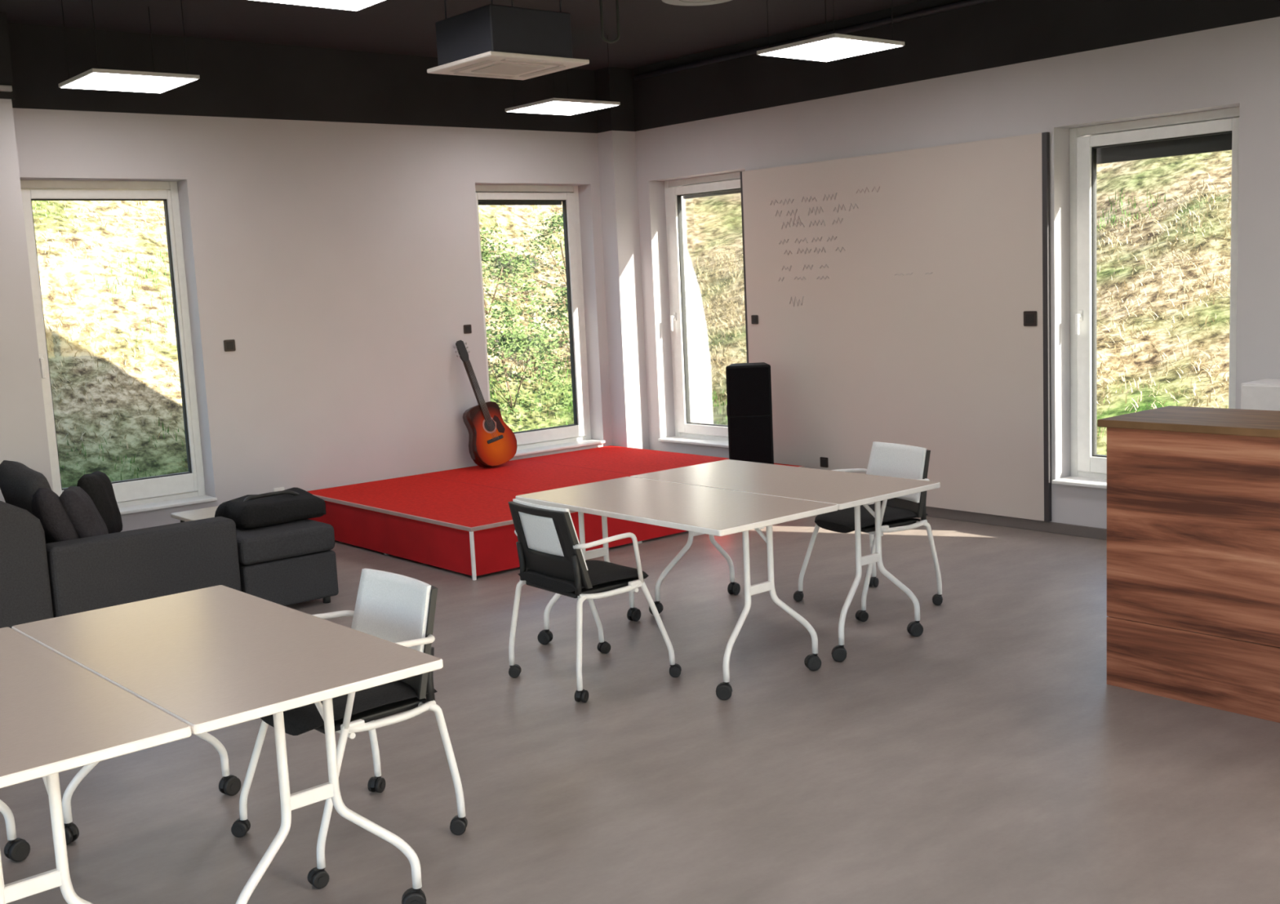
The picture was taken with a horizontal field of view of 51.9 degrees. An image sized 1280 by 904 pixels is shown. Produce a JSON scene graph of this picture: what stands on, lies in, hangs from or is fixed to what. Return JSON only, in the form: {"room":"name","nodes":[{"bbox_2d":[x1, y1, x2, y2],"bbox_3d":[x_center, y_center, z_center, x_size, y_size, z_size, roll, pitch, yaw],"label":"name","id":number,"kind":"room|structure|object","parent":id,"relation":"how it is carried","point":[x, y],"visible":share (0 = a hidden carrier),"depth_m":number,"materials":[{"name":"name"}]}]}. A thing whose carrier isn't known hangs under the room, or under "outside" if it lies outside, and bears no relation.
{"room":"community hall","nodes":[
{"label":"community hall","id":0,"kind":"room"},
{"bbox_2d":[0,98,53,502],"bbox_3d":[-4.051,-0.610,8.010,0.650,2.995,0.300,-9,10,-39],"label":"wall pier","id":1,"kind":"object","parent":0,"point":[24,440],"visible":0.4,"depth_m":8.01,"materials":[{"name":"paint"}]},
{"bbox_2d":[12,107,613,532],"bbox_3d":[-4.373,-2.941,7.979,11.380,7.950,0.400,-9,10,-39],"label":"wall","id":2,"kind":"structure","parent":0,"point":[340,261],"depth_m":9.66,"materials":[{"name":"paint"}]},
{"bbox_2d":[0,84,12,92],"bbox_3d":[-4.006,-2.138,7.675,0.640,0.035,0.030,-9,10,-39],"label":"cable tray","id":3,"kind":"object","parent":2,"relation":"attached to","point":[7,88],"visible":1,"depth_m":7.85,"materials":[{"name":"silver metal"}]},
{"bbox_2d":[0,11,15,101],"bbox_3d":[-4.118,-2.343,7.777,0.670,0.505,0.298,-9,10,-39],"label":"trim","id":4,"kind":"structure","parent":2,"relation":"attached to","point":[6,66],"depth_m":7.86,"materials":[{"name":"black paint"}]},
{"bbox_2d":[20,179,217,515],"bbox_3d":[-3.573,-0.704,8.873,1.100,2.210,0.470,-9,10,-39],"label":"window","id":5,"kind":"structure","parent":2,"relation":"in","point":[187,488],"depth_m":9.01,"materials":[{"name":"white plastic"}]},
{"bbox_2d":[223,339,235,351],"bbox_3d":[-2.865,-0.744,9.191,0.080,0.080,0.014,-9,10,-39],"label":"wall switch","id":6,"kind":"object","parent":2,"relation":"attached to","point":[228,345],"visible":1,"depth_m":9.18,"materials":[{"name":"black plastic"}]},
{"bbox_2d":[273,487,284,492],"bbox_3d":[-2.606,0.297,9.507,0.080,0.080,0.016,-9,10,-39],"label":"power socket","id":7,"kind":"object","parent":2,"relation":"attached to","point":[280,489],"visible":0.39,"depth_m":9.50,"materials":[{"name":"white plastic"}]},
{"bbox_2d":[7,22,597,133],"bbox_3d":[-4.213,-2.350,7.899,10.580,0.515,0.012,-9,10,-39],"label":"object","id":8,"kind":"structure","parent":2,"relation":"attached to","point":[237,79],"depth_m":9.28,"materials":[{"name":"black paint"}]},
{"bbox_2d":[463,324,471,333],"bbox_3d":[-1.367,-0.976,10.440,0.070,0.070,0.014,-9,10,-39],"label":"wall switch","id":9,"kind":"object","parent":2,"relation":"attached to","point":[467,328],"visible":1,"depth_m":10.43,"materials":[{"name":"black plastic"}]},
{"bbox_2d":[475,184,605,456],"bbox_3d":[-0.942,-1.119,11.066,1.160,2.210,0.470,-9,10,-39],"label":"window","id":10,"kind":"structure","parent":2,"relation":"in","point":[578,434],"depth_m":11.26,"materials":[{"name":"white plastic"}]},
{"bbox_2d":[478,201,562,204],"bbox_3d":[-1.039,-2.135,10.975,0.940,0.145,0.030,-9,10,-39],"label":"roller shutter","id":11,"kind":"object","parent":10,"relation":"attached to","point":[479,202],"depth_m":10.99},
{"bbox_2d":[594,66,634,133],"bbox_3d":[-0.215,-2.962,11.095,0.248,0.515,0.198,-9,10,-39],"label":"trim","id":12,"kind":"structure","parent":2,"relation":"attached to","point":[619,117],"depth_m":11.02,"materials":[{"name":"black paint"}]},
{"bbox_2d":[0,0,921,70],"bbox_3d":[-0.557,-2.325,3.517,11.380,0.250,12.200,-9,10,-39],"label":"ceiling","id":13,"kind":"structure","parent":0,"point":[651,31],"depth_m":8.73,"materials":[{"name":"black paint"}]},
{"bbox_2d":[58,0,199,93],"bbox_3d":[-2.957,-2.371,7.551,0.600,0.498,0.600,-9,10,-39],"label":"ceiling light","id":14,"kind":"object","parent":13,"relation":"hanging from","point":[98,78],"visible":1,"depth_m":7.51,"materials":[{"name":"paint"}]},
{"bbox_2d":[61,72,197,93],"bbox_3d":[-2.945,-2.130,7.583,0.580,0.010,0.580,-9,10,-39],"label":"diffuser","id":15,"kind":"object","parent":14,"relation":"attached to","point":[152,82],"depth_m":7.52,"materials":[{"name":"white plastic"}]},
{"bbox_2d":[254,0,385,10],"bbox_3d":[-1.317,-2.171,5.464,0.600,0.498,0.600,-9,10,-39],"label":"ceiling light","id":16,"kind":"object","parent":13,"relation":"hanging from","point":[351,5],"visible":1,"depth_m":5.72,"materials":[{"name":"paint"}]},
{"bbox_2d":[426,0,589,79],"bbox_3d":[-0.661,-2.219,6.384,0.580,0.706,0.560,-9,10,-39],"label":"air conditioner cassette","id":17,"kind":"object","parent":13,"relation":"attached to","point":[491,40],"visible":1,"depth_m":6.25,"materials":[{"name":"black metal"}]},
{"bbox_2d":[505,38,620,115],"bbox_3d":[-0.576,-2.748,9.548,0.600,0.498,0.600,-9,10,-39],"label":"ceiling light","id":18,"kind":"object","parent":13,"relation":"hanging from","point":[560,106],"visible":0.91,"depth_m":9.50,"materials":[{"name":"paint"}]},
{"bbox_2d":[507,101,617,115],"bbox_3d":[-0.565,-2.507,9.580,0.580,0.010,0.580,-9,10,-39],"label":"diffuser","id":19,"kind":"object","parent":18,"relation":"attached to","point":[560,108],"depth_m":9.52,"materials":[{"name":"white plastic"}]},
{"bbox_2d":[599,0,620,43],"bbox_3d":[-0.168,-2.446,7.070,0.105,0.483,0.016,-4,8,-13],"label":"cable","id":20,"kind":"object","parent":13,"relation":"hanging from","point":[603,38],"visible":1,"depth_m":7.08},
{"bbox_2d":[662,0,731,5],"bbox_3d":[0.285,-2.420,6.405,0.380,0.400,0.380,-9,10,-39],"label":"ceiling vent","id":21,"kind":"object","parent":13,"relation":"in","point":[680,2],"visible":1,"depth_m":6.54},
{"bbox_2d":[756,0,904,62],"bbox_3d":[1.085,-2.560,7.544,0.600,0.498,0.600,-9,10,-39],"label":"ceiling light","id":22,"kind":"object","parent":13,"relation":"hanging from","point":[833,46],"visible":1,"depth_m":7.51,"materials":[{"name":"paint"}]},
{"bbox_2d":[760,37,902,62],"bbox_3d":[1.096,-2.318,7.576,0.580,0.010,0.580,-9,10,-39],"label":"diffuser","id":23,"kind":"object","parent":22,"relation":"attached to","point":[818,49],"depth_m":7.51,"materials":[{"name":"white plastic"}]},
{"bbox_2d":[597,130,649,449],"bbox_3d":[-0.133,-1.232,11.341,0.250,2.985,0.200,-9,10,-39],"label":"pier","id":24,"kind":"object","parent":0,"point":[617,162],"visible":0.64,"depth_m":11.24,"materials":[{"name":"paint"}]},
{"bbox_2d":[0,515,1279,903],"bbox_3d":[-0.386,1.339,4.004,11.380,0.150,12.200,-9,10,-39],"label":"floor","id":25,"kind":"structure","parent":0,"point":[988,755],"depth_m":4.75,"materials":[{"name":"grey plastic"}]},
{"bbox_2d":[0,627,191,903],"bbox_3d":[-1.804,1.020,3.517,0.714,0.740,1.440,-9,10,-41],"label":"folding table","id":26,"kind":"object","parent":25,"relation":"on","point":[57,716],"visible":1,"depth_m":3.22,"materials":[{"name":"beige laminate"}]},
{"bbox_2d":[0,501,241,628],"bbox_3d":[-3.088,0.548,6.995,1.550,0.880,1.050,-9,10,-39],"label":"sofa","id":27,"kind":"object","parent":25,"relation":"on","point":[39,580],"visible":0.72,"depth_m":6.64,"materials":[{"name":"grey fabric"}]},
{"bbox_2d":[0,460,51,544],"bbox_3d":[-3.206,0.278,6.934,0.523,0.468,0.226,3,10,39],"label":"throw cushion","id":28,"kind":"object","parent":27,"relation":"on","point":[19,482],"visible":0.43,"depth_m":6.79,"materials":[{"name":"grey fabric"}]},
{"bbox_2d":[31,488,79,543],"bbox_3d":[-3.058,0.365,6.870,0.223,0.403,0.443,-7,9,-29],"label":"throw cushion","id":29,"kind":"object","parent":27,"relation":"on","point":[46,506],"visible":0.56,"depth_m":6.70,"materials":[{"name":"grey fabric"}]},
{"bbox_2d":[58,486,108,538],"bbox_3d":[-2.926,0.361,6.938,0.215,0.367,0.389,-4,8,-13],"label":"throw cushion","id":30,"kind":"object","parent":27,"relation":"on","point":[84,516],"visible":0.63,"depth_m":6.78,"materials":[{"name":"grey fabric"}]},
{"bbox_2d":[76,471,122,533],"bbox_3d":[-3.019,0.302,7.361,0.170,0.384,0.312,-2,8,3],"label":"throw cushion","id":31,"kind":"object","parent":27,"relation":"on","point":[97,485],"visible":0.53,"depth_m":7.29,"materials":[{"name":"black fabric"}]},
{"bbox_2d":[170,506,218,522],"bbox_3d":[-2.687,0.568,8.711,0.600,0.354,0.620,-9,10,-39],"label":"coffee table","id":32,"kind":"object","parent":25,"relation":"on","point":[207,513],"visible":0.18,"depth_m":8.65,"materials":[{"name":"white wood"}]},
{"bbox_2d":[11,585,443,903],"bbox_3d":[-1.268,0.933,3.987,0.714,0.740,1.440,-9,10,-41],"label":"folding table","id":33,"kind":"object","parent":25,"relation":"on","point":[215,658],"visible":0.88,"depth_m":3.72,"materials":[{"name":"beige laminate"}]},
{"bbox_2d":[235,519,338,606],"bbox_3d":[-2.130,0.644,7.547,0.560,0.455,0.630,-9,10,-39],"label":"ottoman","id":34,"kind":"object","parent":25,"relation":"on","point":[292,562],"visible":0.6,"depth_m":7.31,"materials":[{"name":"grey fabric"}]},
{"bbox_2d":[214,487,325,528],"bbox_3d":[-2.136,0.318,7.642,0.568,0.163,0.402,-9,10,-41],"label":"throw cushion","id":35,"kind":"object","parent":34,"relation":"on","point":[295,504],"visible":0.88,"depth_m":7.51,"materials":[{"name":"fabric"}]},
{"bbox_2d":[235,519,334,565],"bbox_3d":[-2.138,0.493,7.527,0.560,0.150,0.630,-9,10,-39],"label":"seat cushion","id":36,"kind":"object","parent":34,"relation":"on","point":[301,540],"depth_m":7.31,"materials":[{"name":"grey fabric"}]},
{"bbox_2d":[231,568,467,888],"bbox_3d":[-0.969,0.845,4.250,0.570,0.817,0.595,-9,10,-41],"label":"office chair","id":37,"kind":"object","parent":25,"relation":"on","point":[395,608],"visible":0.69,"depth_m":4.21,"materials":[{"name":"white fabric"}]},
{"bbox_2d":[306,445,804,581],"bbox_3d":[-0.626,0.358,9.677,2.920,0.322,2.280,-9,10,-39],"label":"stage","id":38,"kind":"object","parent":25,"relation":"on","point":[458,520],"visible":0.59,"depth_m":8.97,"materials":[{"name":"red carpet"}]},
{"bbox_2d":[453,340,517,467],"bbox_3d":[-1.206,-0.384,10.403,0.438,1.021,0.216,-9,10,-37],"label":"acoustic guitar","id":39,"kind":"object","parent":38,"relation":"on","point":[491,442],"visible":1,"depth_m":10.35,"materials":[{"name":"brown wood"}]},
{"bbox_2d":[725,362,773,464],"bbox_3d":[0.820,-0.279,9.861,0.338,0.760,0.282,-2,8,5],"label":"loudspeaker","id":40,"kind":"object","parent":38,"relation":"on","point":[748,385],"visible":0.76,"depth_m":9.72,"materials":[{"name":"black plastic"}]},
{"bbox_2d":[728,366,770,416],"bbox_3d":[0.804,-0.447,9.703,0.300,0.355,0.012,-2,8,5],"label":"grille","id":41,"kind":"object","parent":40,"relation":"attached to","point":[748,387],"depth_m":9.70,"materials":[{"name":"black fabric"}]},
{"bbox_2d":[729,416,772,464],"bbox_3d":[0.821,-0.080,9.751,0.300,0.365,0.012,-2,8,5],"label":"grille","id":42,"kind":"object","parent":40,"relation":"attached to","point":[750,437],"depth_m":9.74,"materials":[{"name":"black fabric"}]},
{"bbox_2d":[507,498,681,702],"bbox_3d":[-0.222,0.600,5.832,0.570,0.817,0.595,-9,10,-37],"label":"office chair","id":43,"kind":"object","parent":25,"relation":"on","point":[551,557],"visible":1,"depth_m":5.66,"materials":[{"name":"black plastic"}]},
{"bbox_2d":[515,476,838,700],"bbox_3d":[0.146,0.586,6.095,0.714,0.740,1.440,-9,10,-39],"label":"folding table","id":44,"kind":"object","parent":25,"relation":"on","point":[715,512],"visible":0.88,"depth_m":5.82,"materials":[{"name":"beige laminate"}]},
{"bbox_2d":[631,459,940,662],"bbox_3d":[0.696,0.500,6.552,0.714,0.740,1.440,-9,10,-39],"label":"folding table","id":45,"kind":"object","parent":25,"relation":"on","point":[845,490],"visible":0.93,"depth_m":6.29,"materials":[{"name":"beige laminate"}]},
{"bbox_2d":[793,441,942,622],"bbox_3d":[1.182,0.392,6.902,0.570,0.817,0.595,-7,9,-29],"label":"office chair","id":46,"kind":"object","parent":25,"relation":"on","point":[886,460],"visible":0.79,"depth_m":6.83,"materials":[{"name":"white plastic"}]},
{"bbox_2d":[1097,405,1279,723],"bbox_3d":[2.717,0.451,4.825,0.570,1.105,1.950,-9,10,-39],"label":"reception counter","id":47,"kind":"object","parent":25,"relation":"on","point":[1193,493],"depth_m":5.10,"materials":[{"name":"brown wood"}]},
{"bbox_2d":[1097,405,1279,438],"bbox_3d":[2.693,-0.082,4.754,0.570,0.030,1.950,-9,10,-39],"label":"countertop","id":48,"kind":"structure","parent":47,"relation":"on","point":[1237,422],"depth_m":5.16,"materials":[{"name":"brown wood"}]},
{"bbox_2d":[1240,378,1279,411],"bbox_3d":[3.895,0.182,6.673,0.360,1.040,1.600,-9,10,-39],"label":"base cabinet","id":49,"kind":"object","parent":25,"relation":"on","point":[1261,394],"visible":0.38,"depth_m":7.05,"materials":[{"name":"paint"}]},
{"bbox_2d":[635,16,1279,528],"bbox_3d":[3.749,-3.169,6.828,0.400,7.950,11.800,-9,10,-39],"label":"wall","id":50,"kind":"structure","parent":0,"point":[1235,65],"depth_m":8.34,"materials":[{"name":"paint"}]},
{"bbox_2d":[657,170,745,448],"bbox_3d":[0.653,-1.175,10.928,0.470,2.210,1.150,-9,10,-39],"label":"window","id":51,"kind":"structure","parent":50,"relation":"in","point":[686,432],"depth_m":11.20,"materials":[{"name":"white plastic"}]},
{"bbox_2d":[682,189,740,199],"bbox_3d":[0.660,-2.193,10.829,0.030,0.150,0.895,-9,10,-39],"label":"roller shutter","id":52,"kind":"object","parent":51,"relation":"attached to","point":[738,191],"depth_m":10.89,"materials":[{"name":"grey metal"}]},
{"bbox_2d":[633,0,994,80],"bbox_3d":[3.513,-2.735,6.800,0.042,0.042,11.000,-9,10,-39],"label":"ceiling pipe","id":53,"kind":"object","parent":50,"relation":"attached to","point":[962,3],"visible":1,"depth_m":9.29,"materials":[{"name":"black metal"}]},
{"bbox_2d":[740,132,1051,522],"bbox_3d":[1.718,-0.865,9.359,0.035,2.460,2.705,-9,10,-39],"label":"whiteboard","id":54,"kind":"object","parent":50,"relation":"attached to","point":[890,294],"visible":1,"depth_m":9.08,"materials":[{"name":"white plastic"}]},
{"bbox_2d":[751,315,758,324],"bbox_3d":[0.896,-1.035,10.282,0.014,0.070,0.070,-9,10,-39],"label":"wall switch","id":55,"kind":"object","parent":54,"relation":"attached to","point":[754,318],"visible":1,"depth_m":10.27,"materials":[{"name":"black plastic"}]},
{"bbox_2d":[819,457,828,467],"bbox_3d":[1.385,0.077,9.905,0.014,0.076,0.076,-9,10,-39],"label":"power outlet","id":56,"kind":"object","parent":54,"relation":"attached to","point":[824,461],"visible":1,"depth_m":9.90,"materials":[{"name":"black plastic"}]},
{"bbox_2d":[1023,311,1036,326],"bbox_3d":[2.491,-0.852,8.403,0.014,0.096,0.096,-9,10,-39],"label":"wall switch","id":57,"kind":"object","parent":54,"relation":"attached to","point":[1029,317],"visible":1,"depth_m":8.39,"materials":[{"name":"black plastic"}]},
{"bbox_2d":[631,0,1279,131],"bbox_3d":[3.494,-2.581,6.921,0.012,0.515,11.388,-9,10,-39],"label":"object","id":58,"kind":"structure","parent":50,"relation":"attached to","point":[994,33],"depth_m":8.78,"materials":[{"name":"black paint"}]},
{"bbox_2d":[925,506,1106,540],"bbox_3d":[3.702,0.602,7.271,0.015,0.070,11.200,-9,10,-39],"label":"baseboard","id":59,"kind":"structure","parent":50,"relation":"attached to","point":[982,518],"depth_m":8.67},
{"bbox_2d":[1051,106,1239,488],"bbox_3d":[3.139,-0.890,7.983,0.490,2.230,1.160,-9,10,-39],"label":"window","id":60,"kind":"structure","parent":50,"relation":"in","point":[1215,130],"depth_m":8.21,"materials":[{"name":"white plastic"}]},
{"bbox_2d":[1096,133,1231,164],"bbox_3d":[3.163,-1.883,7.884,0.030,0.220,0.930,-9,10,-39],"label":"roller shutter","id":61,"kind":"object","parent":60,"relation":"attached to","point":[1221,142],"depth_m":7.89,"materials":[{"name":"grey metal"}]},
{"label":"outside","id":62,"kind":"structure","parent":0,"visible":0},
{"bbox_2d":[31,150,1231,488],"bbox_3d":[-0.059,-3.743,8.803,36.000,8.910,42.000,-9,10,-39],"label":"bank","id":63,"kind":"object","parent":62,"point":[713,224],"visible":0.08,"depth_m":14.84,"materials":[{"name":"plant"}]},
{"bbox_2d":[480,225,547,316],"bbox_3d":[-2.072,-2.472,17.988,1.605,1.247,1.610,-9,10,-39],"label":"shrub","id":64,"kind":"object","parent":63,"relation":"on","point":[486,255],"visible":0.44,"depth_m":17.91,"materials":[{"name":"green plant"}]},
{"bbox_2d":[485,300,573,415],"bbox_3d":[-1.576,-1.177,15.930,1.544,1.350,1.488,-1,8,14],"label":"shrub","id":65,"kind":"object","parent":63,"relation":"on","point":[509,342],"visible":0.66,"depth_m":15.75,"materials":[{"name":"green plant"}]},
{"bbox_2d":[511,207,566,289],"bbox_3d":[-1.074,-2.987,19.145,1.714,1.257,1.698,-9,10,-39],"label":"shrub","id":66,"kind":"object","parent":63,"relation":"on","point":[553,223],"visible":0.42,"depth_m":19.03,"materials":[{"name":"green plant"}]},
{"bbox_2d":[526,286,570,366],"bbox_3d":[-0.800,-1.673,17.071,1.380,1.068,1.423,-9,10,-39],"label":"shrub","id":67,"kind":"object","parent":63,"relation":"on","point":[551,315],"visible":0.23,"depth_m":16.88,"materials":[{"name":"green plant"}]},
{"bbox_2d":[686,250,712,423],"bbox_3d":[0.317,-1.064,12.146,0.620,2.600,0.300,-9,10,-39],"label":"wall","id":68,"kind":"structure","parent":63,"relation":"on","point":[700,362],"depth_m":12.16,"materials":[{"name":"white paint"}]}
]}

